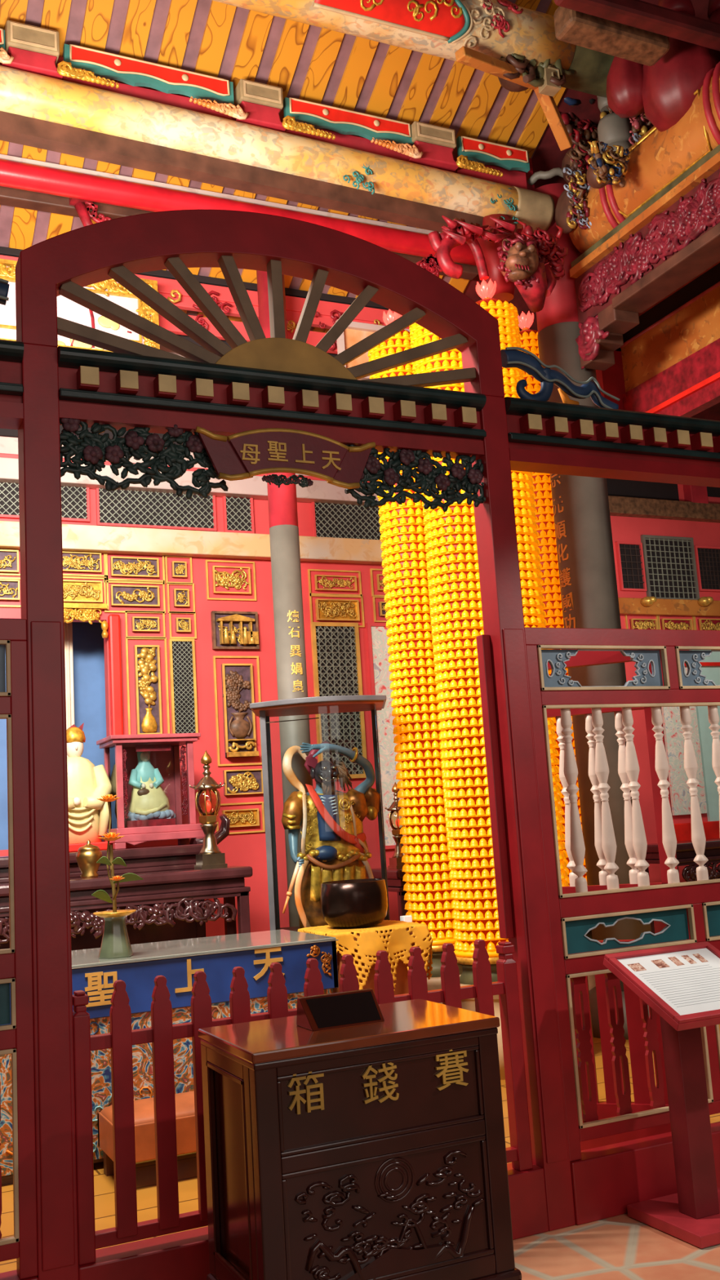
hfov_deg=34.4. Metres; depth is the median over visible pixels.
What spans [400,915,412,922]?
post
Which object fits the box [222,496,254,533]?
window
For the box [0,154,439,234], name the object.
fillet
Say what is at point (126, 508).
lattice panel
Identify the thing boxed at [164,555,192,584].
relief
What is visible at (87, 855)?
urn
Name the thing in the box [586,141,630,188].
carving
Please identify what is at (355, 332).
framed board
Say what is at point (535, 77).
carving
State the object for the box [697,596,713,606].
boss
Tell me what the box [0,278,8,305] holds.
bracket
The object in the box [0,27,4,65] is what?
board
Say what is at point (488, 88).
rafter
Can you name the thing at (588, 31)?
beam
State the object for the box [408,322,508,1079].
tower
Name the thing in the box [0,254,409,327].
beam
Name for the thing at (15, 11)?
rafter
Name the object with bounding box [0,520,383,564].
trim
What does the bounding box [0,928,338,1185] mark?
altar table
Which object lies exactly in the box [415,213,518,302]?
sculpture
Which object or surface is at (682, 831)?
trim
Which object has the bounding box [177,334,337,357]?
board
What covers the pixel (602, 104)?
block
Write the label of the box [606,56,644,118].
strut
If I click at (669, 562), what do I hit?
window
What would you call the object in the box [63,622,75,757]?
curtain
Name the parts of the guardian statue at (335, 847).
rod, belly plate, red sash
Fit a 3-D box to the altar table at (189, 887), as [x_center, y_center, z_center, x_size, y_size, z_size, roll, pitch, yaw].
[-1.712,2.257,7.809,2.023,1.311,0.410,1,-10,-25]
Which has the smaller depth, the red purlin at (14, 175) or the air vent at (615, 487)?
the red purlin at (14, 175)
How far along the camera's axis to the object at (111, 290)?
8.62 m
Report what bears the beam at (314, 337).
attached to the beam at (184, 303)
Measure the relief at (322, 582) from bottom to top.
0.248 m
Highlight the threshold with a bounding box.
[78,1162,548,1279]
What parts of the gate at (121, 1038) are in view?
rail, rail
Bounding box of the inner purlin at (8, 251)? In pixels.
[0,246,392,311]
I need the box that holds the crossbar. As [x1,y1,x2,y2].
[684,662,719,666]
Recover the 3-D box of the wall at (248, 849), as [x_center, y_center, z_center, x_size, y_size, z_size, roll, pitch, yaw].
[0.109,0.600,10.511,12.000,5.200,0.120,1,-10,-25]
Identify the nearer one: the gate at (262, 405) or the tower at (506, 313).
the gate at (262, 405)
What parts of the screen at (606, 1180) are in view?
fretwork panel, fretwork panel, board, fretwork panel, fretwork panel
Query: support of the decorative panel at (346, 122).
on the painted purlin at (39, 111)
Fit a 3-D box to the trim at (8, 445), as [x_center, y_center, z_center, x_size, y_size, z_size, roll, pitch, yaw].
[-1.695,-1.552,9.958,8.220,0.148,0.100,1,-10,-25]
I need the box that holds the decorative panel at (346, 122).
[283,97,413,161]
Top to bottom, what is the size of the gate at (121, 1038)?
0.860 m
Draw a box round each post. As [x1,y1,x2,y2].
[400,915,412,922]
[683,484,708,503]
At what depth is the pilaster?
9.45 m
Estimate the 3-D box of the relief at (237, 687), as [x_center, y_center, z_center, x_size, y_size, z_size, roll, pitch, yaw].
[-1.025,0.595,9.878,0.407,0.936,0.124,1,-10,-25]
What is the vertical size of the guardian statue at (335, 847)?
1.358 m
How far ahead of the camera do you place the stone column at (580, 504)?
8.54 m
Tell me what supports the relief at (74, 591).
attached to the wall at (248, 849)
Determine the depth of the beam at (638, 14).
7.09 m
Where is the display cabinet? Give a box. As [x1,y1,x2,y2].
[96,733,204,849]
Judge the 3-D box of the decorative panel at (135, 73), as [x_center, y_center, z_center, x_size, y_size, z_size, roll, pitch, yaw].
[-1.393,-3.639,7.729,1.140,0.394,0.122,1,-10,-25]
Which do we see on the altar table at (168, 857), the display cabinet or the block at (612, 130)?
the display cabinet
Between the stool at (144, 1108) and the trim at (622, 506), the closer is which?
the stool at (144, 1108)
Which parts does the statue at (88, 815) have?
crown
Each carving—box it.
[497,53,574,92]
[555,167,591,233]
[560,111,598,142]
[561,120,599,186]
[564,97,595,106]
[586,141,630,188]
[597,106,639,144]
[628,112,653,144]
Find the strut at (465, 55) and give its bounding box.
[454,45,572,151]
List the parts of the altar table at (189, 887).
leg, leg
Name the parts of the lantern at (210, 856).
glass globe, bulb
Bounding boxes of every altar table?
[0,813,230,950]
[0,866,253,946]
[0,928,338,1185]
[366,866,409,920]
[644,838,719,933]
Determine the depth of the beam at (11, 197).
8.40 m
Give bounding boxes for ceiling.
[0,0,719,421]
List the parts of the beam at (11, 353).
moulding, moulding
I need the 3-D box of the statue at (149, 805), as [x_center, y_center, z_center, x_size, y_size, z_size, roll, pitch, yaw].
[-1.599,1.105,8.776,0.410,0.604,0.279,1,-10,-25]
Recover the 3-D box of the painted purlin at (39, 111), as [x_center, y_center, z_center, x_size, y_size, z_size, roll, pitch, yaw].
[-1.133,-3.354,7.819,5.630,0.584,0.300,1,-10,-25]
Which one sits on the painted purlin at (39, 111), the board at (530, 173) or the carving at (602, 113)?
the board at (530, 173)
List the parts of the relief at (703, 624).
frame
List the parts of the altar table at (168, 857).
leg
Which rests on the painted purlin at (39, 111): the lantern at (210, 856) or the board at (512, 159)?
the board at (512, 159)
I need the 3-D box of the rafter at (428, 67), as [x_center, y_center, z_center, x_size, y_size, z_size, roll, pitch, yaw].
[0.157,-3.529,9.063,0.160,1.880,3.700,1,-10,-25]
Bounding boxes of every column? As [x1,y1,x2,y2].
[256,270,312,927]
[527,167,651,1039]
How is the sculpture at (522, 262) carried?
attached to the painted purlin at (39, 111)
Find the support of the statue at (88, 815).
on the altar table at (168, 857)
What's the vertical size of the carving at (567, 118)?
0.488 m
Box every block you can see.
[370,120,503,177]
[537,65,560,97]
[596,95,609,113]
[597,112,632,154]
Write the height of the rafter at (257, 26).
1.880 m
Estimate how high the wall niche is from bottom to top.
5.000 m
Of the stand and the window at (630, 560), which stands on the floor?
the stand
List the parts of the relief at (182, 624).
frame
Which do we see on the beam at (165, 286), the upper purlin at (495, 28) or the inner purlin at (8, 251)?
the inner purlin at (8, 251)
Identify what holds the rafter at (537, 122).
attached to the ceiling
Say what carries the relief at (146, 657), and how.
attached to the wall at (248, 849)
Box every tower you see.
[367,309,462,1004]
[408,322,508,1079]
[475,279,568,886]
[517,311,595,991]
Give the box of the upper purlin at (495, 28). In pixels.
[212,0,614,97]
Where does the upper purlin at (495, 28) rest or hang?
attached to the ceiling
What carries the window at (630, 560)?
in the wall at (248, 849)
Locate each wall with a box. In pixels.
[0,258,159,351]
[0,435,719,937]
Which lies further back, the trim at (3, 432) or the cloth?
the trim at (3, 432)
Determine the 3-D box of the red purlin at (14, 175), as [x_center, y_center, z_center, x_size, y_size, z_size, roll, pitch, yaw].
[-1.383,-3.191,8.455,5.500,0.183,0.176,1,-10,-25]
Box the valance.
[63,602,108,638]
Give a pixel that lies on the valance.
(88, 611)
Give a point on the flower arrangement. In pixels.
(102, 895)
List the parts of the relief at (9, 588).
frame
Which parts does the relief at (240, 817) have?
frame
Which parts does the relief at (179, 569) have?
frame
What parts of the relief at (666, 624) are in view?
frame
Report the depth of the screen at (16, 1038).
3.74 m
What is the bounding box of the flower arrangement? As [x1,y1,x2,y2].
[91,794,142,912]
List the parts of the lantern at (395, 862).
glass globe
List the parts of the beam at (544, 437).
moulding, moulding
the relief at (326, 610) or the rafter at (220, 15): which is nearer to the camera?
the rafter at (220, 15)
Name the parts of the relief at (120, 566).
frame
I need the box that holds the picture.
[626,953,707,971]
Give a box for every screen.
[0,618,38,1279]
[524,626,719,1225]
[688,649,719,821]
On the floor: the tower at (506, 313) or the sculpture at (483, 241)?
the tower at (506, 313)
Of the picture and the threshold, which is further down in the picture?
the threshold
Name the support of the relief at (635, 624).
attached to the wall at (248, 849)
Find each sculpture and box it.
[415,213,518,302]
[496,219,568,312]
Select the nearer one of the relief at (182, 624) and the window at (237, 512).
the relief at (182, 624)
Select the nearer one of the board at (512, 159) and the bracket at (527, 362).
the bracket at (527, 362)
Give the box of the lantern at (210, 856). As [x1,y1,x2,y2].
[188,750,227,869]
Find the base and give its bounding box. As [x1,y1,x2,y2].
[198,814,218,824]
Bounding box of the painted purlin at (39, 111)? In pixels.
[0,65,554,232]
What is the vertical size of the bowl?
0.267 m
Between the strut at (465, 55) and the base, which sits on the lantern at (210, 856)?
the base
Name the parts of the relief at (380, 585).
frame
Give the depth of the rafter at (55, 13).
8.13 m
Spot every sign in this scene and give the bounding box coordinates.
[296,988,384,1031]
[603,941,719,1031]
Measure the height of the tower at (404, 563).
5.210 m
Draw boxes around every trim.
[0,425,373,456]
[0,435,308,475]
[0,453,369,482]
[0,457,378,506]
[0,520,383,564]
[608,495,719,522]
[617,597,719,617]
[673,820,719,841]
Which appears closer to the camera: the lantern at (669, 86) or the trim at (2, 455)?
the lantern at (669, 86)
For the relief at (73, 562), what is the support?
attached to the wall at (248, 849)
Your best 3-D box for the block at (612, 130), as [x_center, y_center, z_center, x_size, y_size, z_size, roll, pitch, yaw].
[1.839,-3.561,8.338,0.240,0.360,0.240,1,-10,-25]
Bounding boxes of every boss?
[640,596,656,606]
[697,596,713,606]
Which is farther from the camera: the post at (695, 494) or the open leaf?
the post at (695, 494)
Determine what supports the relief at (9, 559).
attached to the wall at (248, 849)
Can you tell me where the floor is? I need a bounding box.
[0,1024,719,1279]
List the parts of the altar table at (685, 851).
leg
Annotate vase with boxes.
[93,909,136,959]
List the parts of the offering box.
panel, moulding, name panel, frame, carved panel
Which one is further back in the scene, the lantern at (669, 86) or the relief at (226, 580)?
the relief at (226, 580)
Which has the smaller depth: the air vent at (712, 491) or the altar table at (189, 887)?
the altar table at (189, 887)
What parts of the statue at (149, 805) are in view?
rock seat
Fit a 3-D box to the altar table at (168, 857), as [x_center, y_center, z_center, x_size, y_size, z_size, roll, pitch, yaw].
[-2.008,2.193,8.511,2.071,1.696,0.970,1,-10,-25]
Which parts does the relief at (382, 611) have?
frame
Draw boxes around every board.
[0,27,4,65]
[56,56,534,191]
[160,344,183,356]
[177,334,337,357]
[335,319,409,380]
[454,136,529,189]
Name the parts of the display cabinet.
corner post, glass pane, corner post, corner post, corner post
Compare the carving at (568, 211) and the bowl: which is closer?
the bowl
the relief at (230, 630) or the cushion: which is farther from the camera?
the relief at (230, 630)
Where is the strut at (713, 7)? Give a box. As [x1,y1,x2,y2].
[707,0,719,54]
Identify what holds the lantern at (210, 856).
on the altar table at (189, 887)
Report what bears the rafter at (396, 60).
attached to the ceiling
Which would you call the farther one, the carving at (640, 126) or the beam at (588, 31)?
the carving at (640, 126)
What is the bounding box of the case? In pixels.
[249,694,390,931]
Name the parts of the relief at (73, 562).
frame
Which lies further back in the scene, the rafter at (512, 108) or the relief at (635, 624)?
the relief at (635, 624)
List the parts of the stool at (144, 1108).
leg, stool frame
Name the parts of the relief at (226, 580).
frame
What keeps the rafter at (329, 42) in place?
attached to the ceiling
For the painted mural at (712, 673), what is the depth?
11.90 m
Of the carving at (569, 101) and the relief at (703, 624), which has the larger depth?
the relief at (703, 624)
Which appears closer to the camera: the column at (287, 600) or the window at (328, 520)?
the column at (287, 600)
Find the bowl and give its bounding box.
[320,878,387,928]
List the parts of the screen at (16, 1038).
fretwork panel, fretwork panel, trim, board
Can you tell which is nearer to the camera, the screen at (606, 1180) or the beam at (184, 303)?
the screen at (606, 1180)
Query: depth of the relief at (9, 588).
9.26 m
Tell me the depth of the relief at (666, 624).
12.02 m
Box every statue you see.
[66,722,113,852]
[124,751,176,827]
[281,741,379,928]
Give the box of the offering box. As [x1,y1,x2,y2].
[198,988,521,1279]
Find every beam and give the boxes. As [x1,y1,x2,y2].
[0,186,478,279]
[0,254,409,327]
[0,339,23,429]
[158,313,337,354]
[160,289,409,351]
[504,396,719,487]
[553,6,670,66]
[554,0,719,51]
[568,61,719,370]
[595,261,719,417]
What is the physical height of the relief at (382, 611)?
0.240 m
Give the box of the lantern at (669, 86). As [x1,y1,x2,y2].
[641,0,719,131]
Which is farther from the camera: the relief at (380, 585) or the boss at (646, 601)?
the boss at (646, 601)
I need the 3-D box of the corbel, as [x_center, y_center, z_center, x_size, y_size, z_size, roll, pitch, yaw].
[-1.802,-3.006,8.417,0.561,0.536,0.180,1,-10,-25]
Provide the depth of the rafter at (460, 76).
8.55 m
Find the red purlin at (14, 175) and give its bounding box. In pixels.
[0,158,476,266]
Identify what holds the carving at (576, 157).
attached to the stone column at (580, 504)
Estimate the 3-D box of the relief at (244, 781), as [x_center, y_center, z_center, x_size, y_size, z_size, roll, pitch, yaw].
[-0.979,1.197,9.797,0.340,0.209,0.053,1,-10,-25]
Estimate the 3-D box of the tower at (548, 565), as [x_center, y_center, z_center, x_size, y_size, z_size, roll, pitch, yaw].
[1.503,0.095,8.970,0.478,5.540,0.478,-2,-9,-8]
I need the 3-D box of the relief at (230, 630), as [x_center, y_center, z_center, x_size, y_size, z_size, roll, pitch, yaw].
[-1.068,-0.085,9.982,0.409,0.328,0.083,1,-10,-25]
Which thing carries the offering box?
on the floor
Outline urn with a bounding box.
[75,839,102,878]
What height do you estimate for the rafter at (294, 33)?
1.880 m
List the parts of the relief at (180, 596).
frame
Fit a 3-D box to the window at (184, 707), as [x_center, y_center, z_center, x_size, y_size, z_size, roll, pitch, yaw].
[-1.479,0.402,9.722,0.216,0.830,0.036,1,-10,-25]
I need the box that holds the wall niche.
[0,622,106,849]
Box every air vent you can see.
[606,478,679,500]
[706,486,719,497]
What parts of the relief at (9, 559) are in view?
frame, moulding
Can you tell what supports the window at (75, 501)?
in the wall at (248, 849)
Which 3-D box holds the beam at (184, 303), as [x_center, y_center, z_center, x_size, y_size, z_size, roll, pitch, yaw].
[-1.401,-2.620,9.198,6.100,0.433,0.123,1,-10,-25]
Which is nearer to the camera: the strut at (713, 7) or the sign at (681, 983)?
the sign at (681, 983)
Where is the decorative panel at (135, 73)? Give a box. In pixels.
[62,44,234,119]
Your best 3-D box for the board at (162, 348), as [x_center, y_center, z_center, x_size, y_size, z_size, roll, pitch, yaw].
[-2.090,-2.194,9.371,5.000,0.506,0.060,1,-10,-25]
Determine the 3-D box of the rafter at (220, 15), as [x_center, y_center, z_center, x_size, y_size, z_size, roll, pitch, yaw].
[-1.260,-3.544,8.411,0.160,1.880,3.700,1,-10,-25]
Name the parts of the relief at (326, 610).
frame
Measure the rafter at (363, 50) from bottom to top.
1.880 m
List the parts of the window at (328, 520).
frame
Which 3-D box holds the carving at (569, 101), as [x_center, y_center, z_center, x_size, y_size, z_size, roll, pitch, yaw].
[1.709,-4.399,9.050,0.435,0.673,0.449,-5,-9,7]
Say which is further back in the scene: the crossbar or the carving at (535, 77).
the crossbar
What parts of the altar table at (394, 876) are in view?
leg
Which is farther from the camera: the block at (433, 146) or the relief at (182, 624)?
the relief at (182, 624)
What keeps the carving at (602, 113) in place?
on the block at (612, 130)
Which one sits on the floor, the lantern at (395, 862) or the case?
the case
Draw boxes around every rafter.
[0,0,27,205]
[8,0,71,249]
[45,0,114,239]
[90,0,155,223]
[131,0,197,181]
[162,0,235,270]
[181,9,273,313]
[196,18,309,317]
[227,27,344,321]
[284,36,378,288]
[286,44,411,328]
[312,53,444,333]
[355,61,474,297]
[415,0,540,230]
[439,0,559,279]
[448,86,565,293]
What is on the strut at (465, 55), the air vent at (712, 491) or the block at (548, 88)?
the block at (548, 88)
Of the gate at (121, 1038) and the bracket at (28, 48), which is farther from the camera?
the bracket at (28, 48)
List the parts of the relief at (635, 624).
frame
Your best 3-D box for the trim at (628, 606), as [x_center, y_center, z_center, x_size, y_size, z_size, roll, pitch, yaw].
[3.832,-0.328,12.295,3.561,0.168,0.080,1,-10,-25]
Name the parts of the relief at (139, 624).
frame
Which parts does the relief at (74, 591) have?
frame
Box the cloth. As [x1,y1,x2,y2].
[297,920,432,991]
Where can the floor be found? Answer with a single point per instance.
(623, 1246)
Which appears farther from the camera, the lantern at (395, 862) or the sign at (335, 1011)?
the lantern at (395, 862)
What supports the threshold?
on the floor
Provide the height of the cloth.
0.381 m
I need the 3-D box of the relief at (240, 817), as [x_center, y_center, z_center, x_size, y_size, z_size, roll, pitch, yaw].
[-1.000,1.493,9.737,0.421,0.254,0.046,1,-10,-25]
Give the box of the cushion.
[97,1090,195,1126]
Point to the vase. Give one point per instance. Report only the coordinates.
(115, 944)
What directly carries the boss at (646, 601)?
attached to the wall at (248, 849)
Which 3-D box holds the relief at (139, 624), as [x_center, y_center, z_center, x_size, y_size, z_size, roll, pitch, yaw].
[-1.787,-0.130,9.679,0.333,0.232,0.045,1,-10,-25]
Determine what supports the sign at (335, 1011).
attached to the offering box
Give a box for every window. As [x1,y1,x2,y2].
[0,482,89,522]
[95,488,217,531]
[168,638,198,733]
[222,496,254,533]
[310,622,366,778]
[311,502,381,539]
[615,541,647,591]
[640,534,699,599]
[693,545,719,591]
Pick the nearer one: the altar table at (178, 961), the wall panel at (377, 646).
the altar table at (178, 961)
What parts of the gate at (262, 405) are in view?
post, frieze rail, moulding, moulding, hinge strip, post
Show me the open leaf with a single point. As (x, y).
(608, 1108)
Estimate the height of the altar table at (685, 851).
1.199 m
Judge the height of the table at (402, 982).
0.928 m
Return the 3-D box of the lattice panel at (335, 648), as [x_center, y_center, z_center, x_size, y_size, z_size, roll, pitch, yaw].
[-0.186,0.531,10.295,0.455,1.392,0.036,1,-10,-25]
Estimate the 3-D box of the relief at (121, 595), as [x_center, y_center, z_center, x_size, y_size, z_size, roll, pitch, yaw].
[-1.874,-0.368,9.679,0.513,0.284,0.053,1,-10,-25]
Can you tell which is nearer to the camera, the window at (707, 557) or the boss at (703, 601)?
the boss at (703, 601)
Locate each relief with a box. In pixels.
[0,549,20,579]
[0,573,21,607]
[62,551,107,579]
[62,573,109,609]
[102,578,165,613]
[103,553,164,584]
[124,610,165,638]
[124,636,169,734]
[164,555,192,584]
[166,582,195,613]
[168,611,196,639]
[204,560,256,600]
[210,610,259,649]
[213,655,262,766]
[215,801,265,834]
[222,768,263,795]
[307,568,361,598]
[308,592,364,627]
[369,568,385,596]
[372,595,386,622]
[624,614,660,629]
[655,615,695,630]
[693,616,719,630]
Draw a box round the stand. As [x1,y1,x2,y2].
[603,941,719,1248]
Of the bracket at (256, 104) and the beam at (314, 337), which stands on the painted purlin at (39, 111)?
the bracket at (256, 104)
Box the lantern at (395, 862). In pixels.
[384,782,406,868]
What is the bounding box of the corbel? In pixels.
[69,197,111,226]
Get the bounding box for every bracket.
[0,20,119,88]
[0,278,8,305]
[189,79,335,139]
[500,346,620,408]
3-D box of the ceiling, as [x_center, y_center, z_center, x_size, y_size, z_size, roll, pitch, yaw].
[0.660,-3.522,9.406,12.000,2.449,4.700,1,-10,-25]
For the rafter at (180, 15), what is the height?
1.880 m
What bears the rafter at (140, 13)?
attached to the ceiling
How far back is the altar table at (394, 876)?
9.10 m
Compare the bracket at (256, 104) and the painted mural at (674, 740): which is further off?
the painted mural at (674, 740)
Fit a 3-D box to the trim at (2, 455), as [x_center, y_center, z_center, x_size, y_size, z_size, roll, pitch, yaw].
[-1.685,-1.460,9.935,8.220,0.042,0.120,1,-10,-25]
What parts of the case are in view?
corner post, glass, corner post, lid, corner post, glass, curved glass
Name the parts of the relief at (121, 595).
frame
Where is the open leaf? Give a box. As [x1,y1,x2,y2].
[546,648,684,1150]
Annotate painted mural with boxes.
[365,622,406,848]
[661,666,707,815]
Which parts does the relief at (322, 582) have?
frame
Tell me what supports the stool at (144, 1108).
on the floor
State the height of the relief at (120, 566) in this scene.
0.272 m
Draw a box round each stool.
[97,1090,195,1176]
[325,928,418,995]
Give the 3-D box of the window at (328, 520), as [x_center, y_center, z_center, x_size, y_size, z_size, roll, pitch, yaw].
[-0.023,-1.063,10.671,0.888,0.404,0.036,1,-10,-25]
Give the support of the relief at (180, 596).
attached to the wall at (248, 849)
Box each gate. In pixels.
[15,209,575,1279]
[72,938,533,1265]
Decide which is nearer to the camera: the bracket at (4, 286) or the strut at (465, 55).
the bracket at (4, 286)
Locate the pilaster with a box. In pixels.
[107,613,127,848]
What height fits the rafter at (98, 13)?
1.880 m
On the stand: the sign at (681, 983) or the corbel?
the sign at (681, 983)

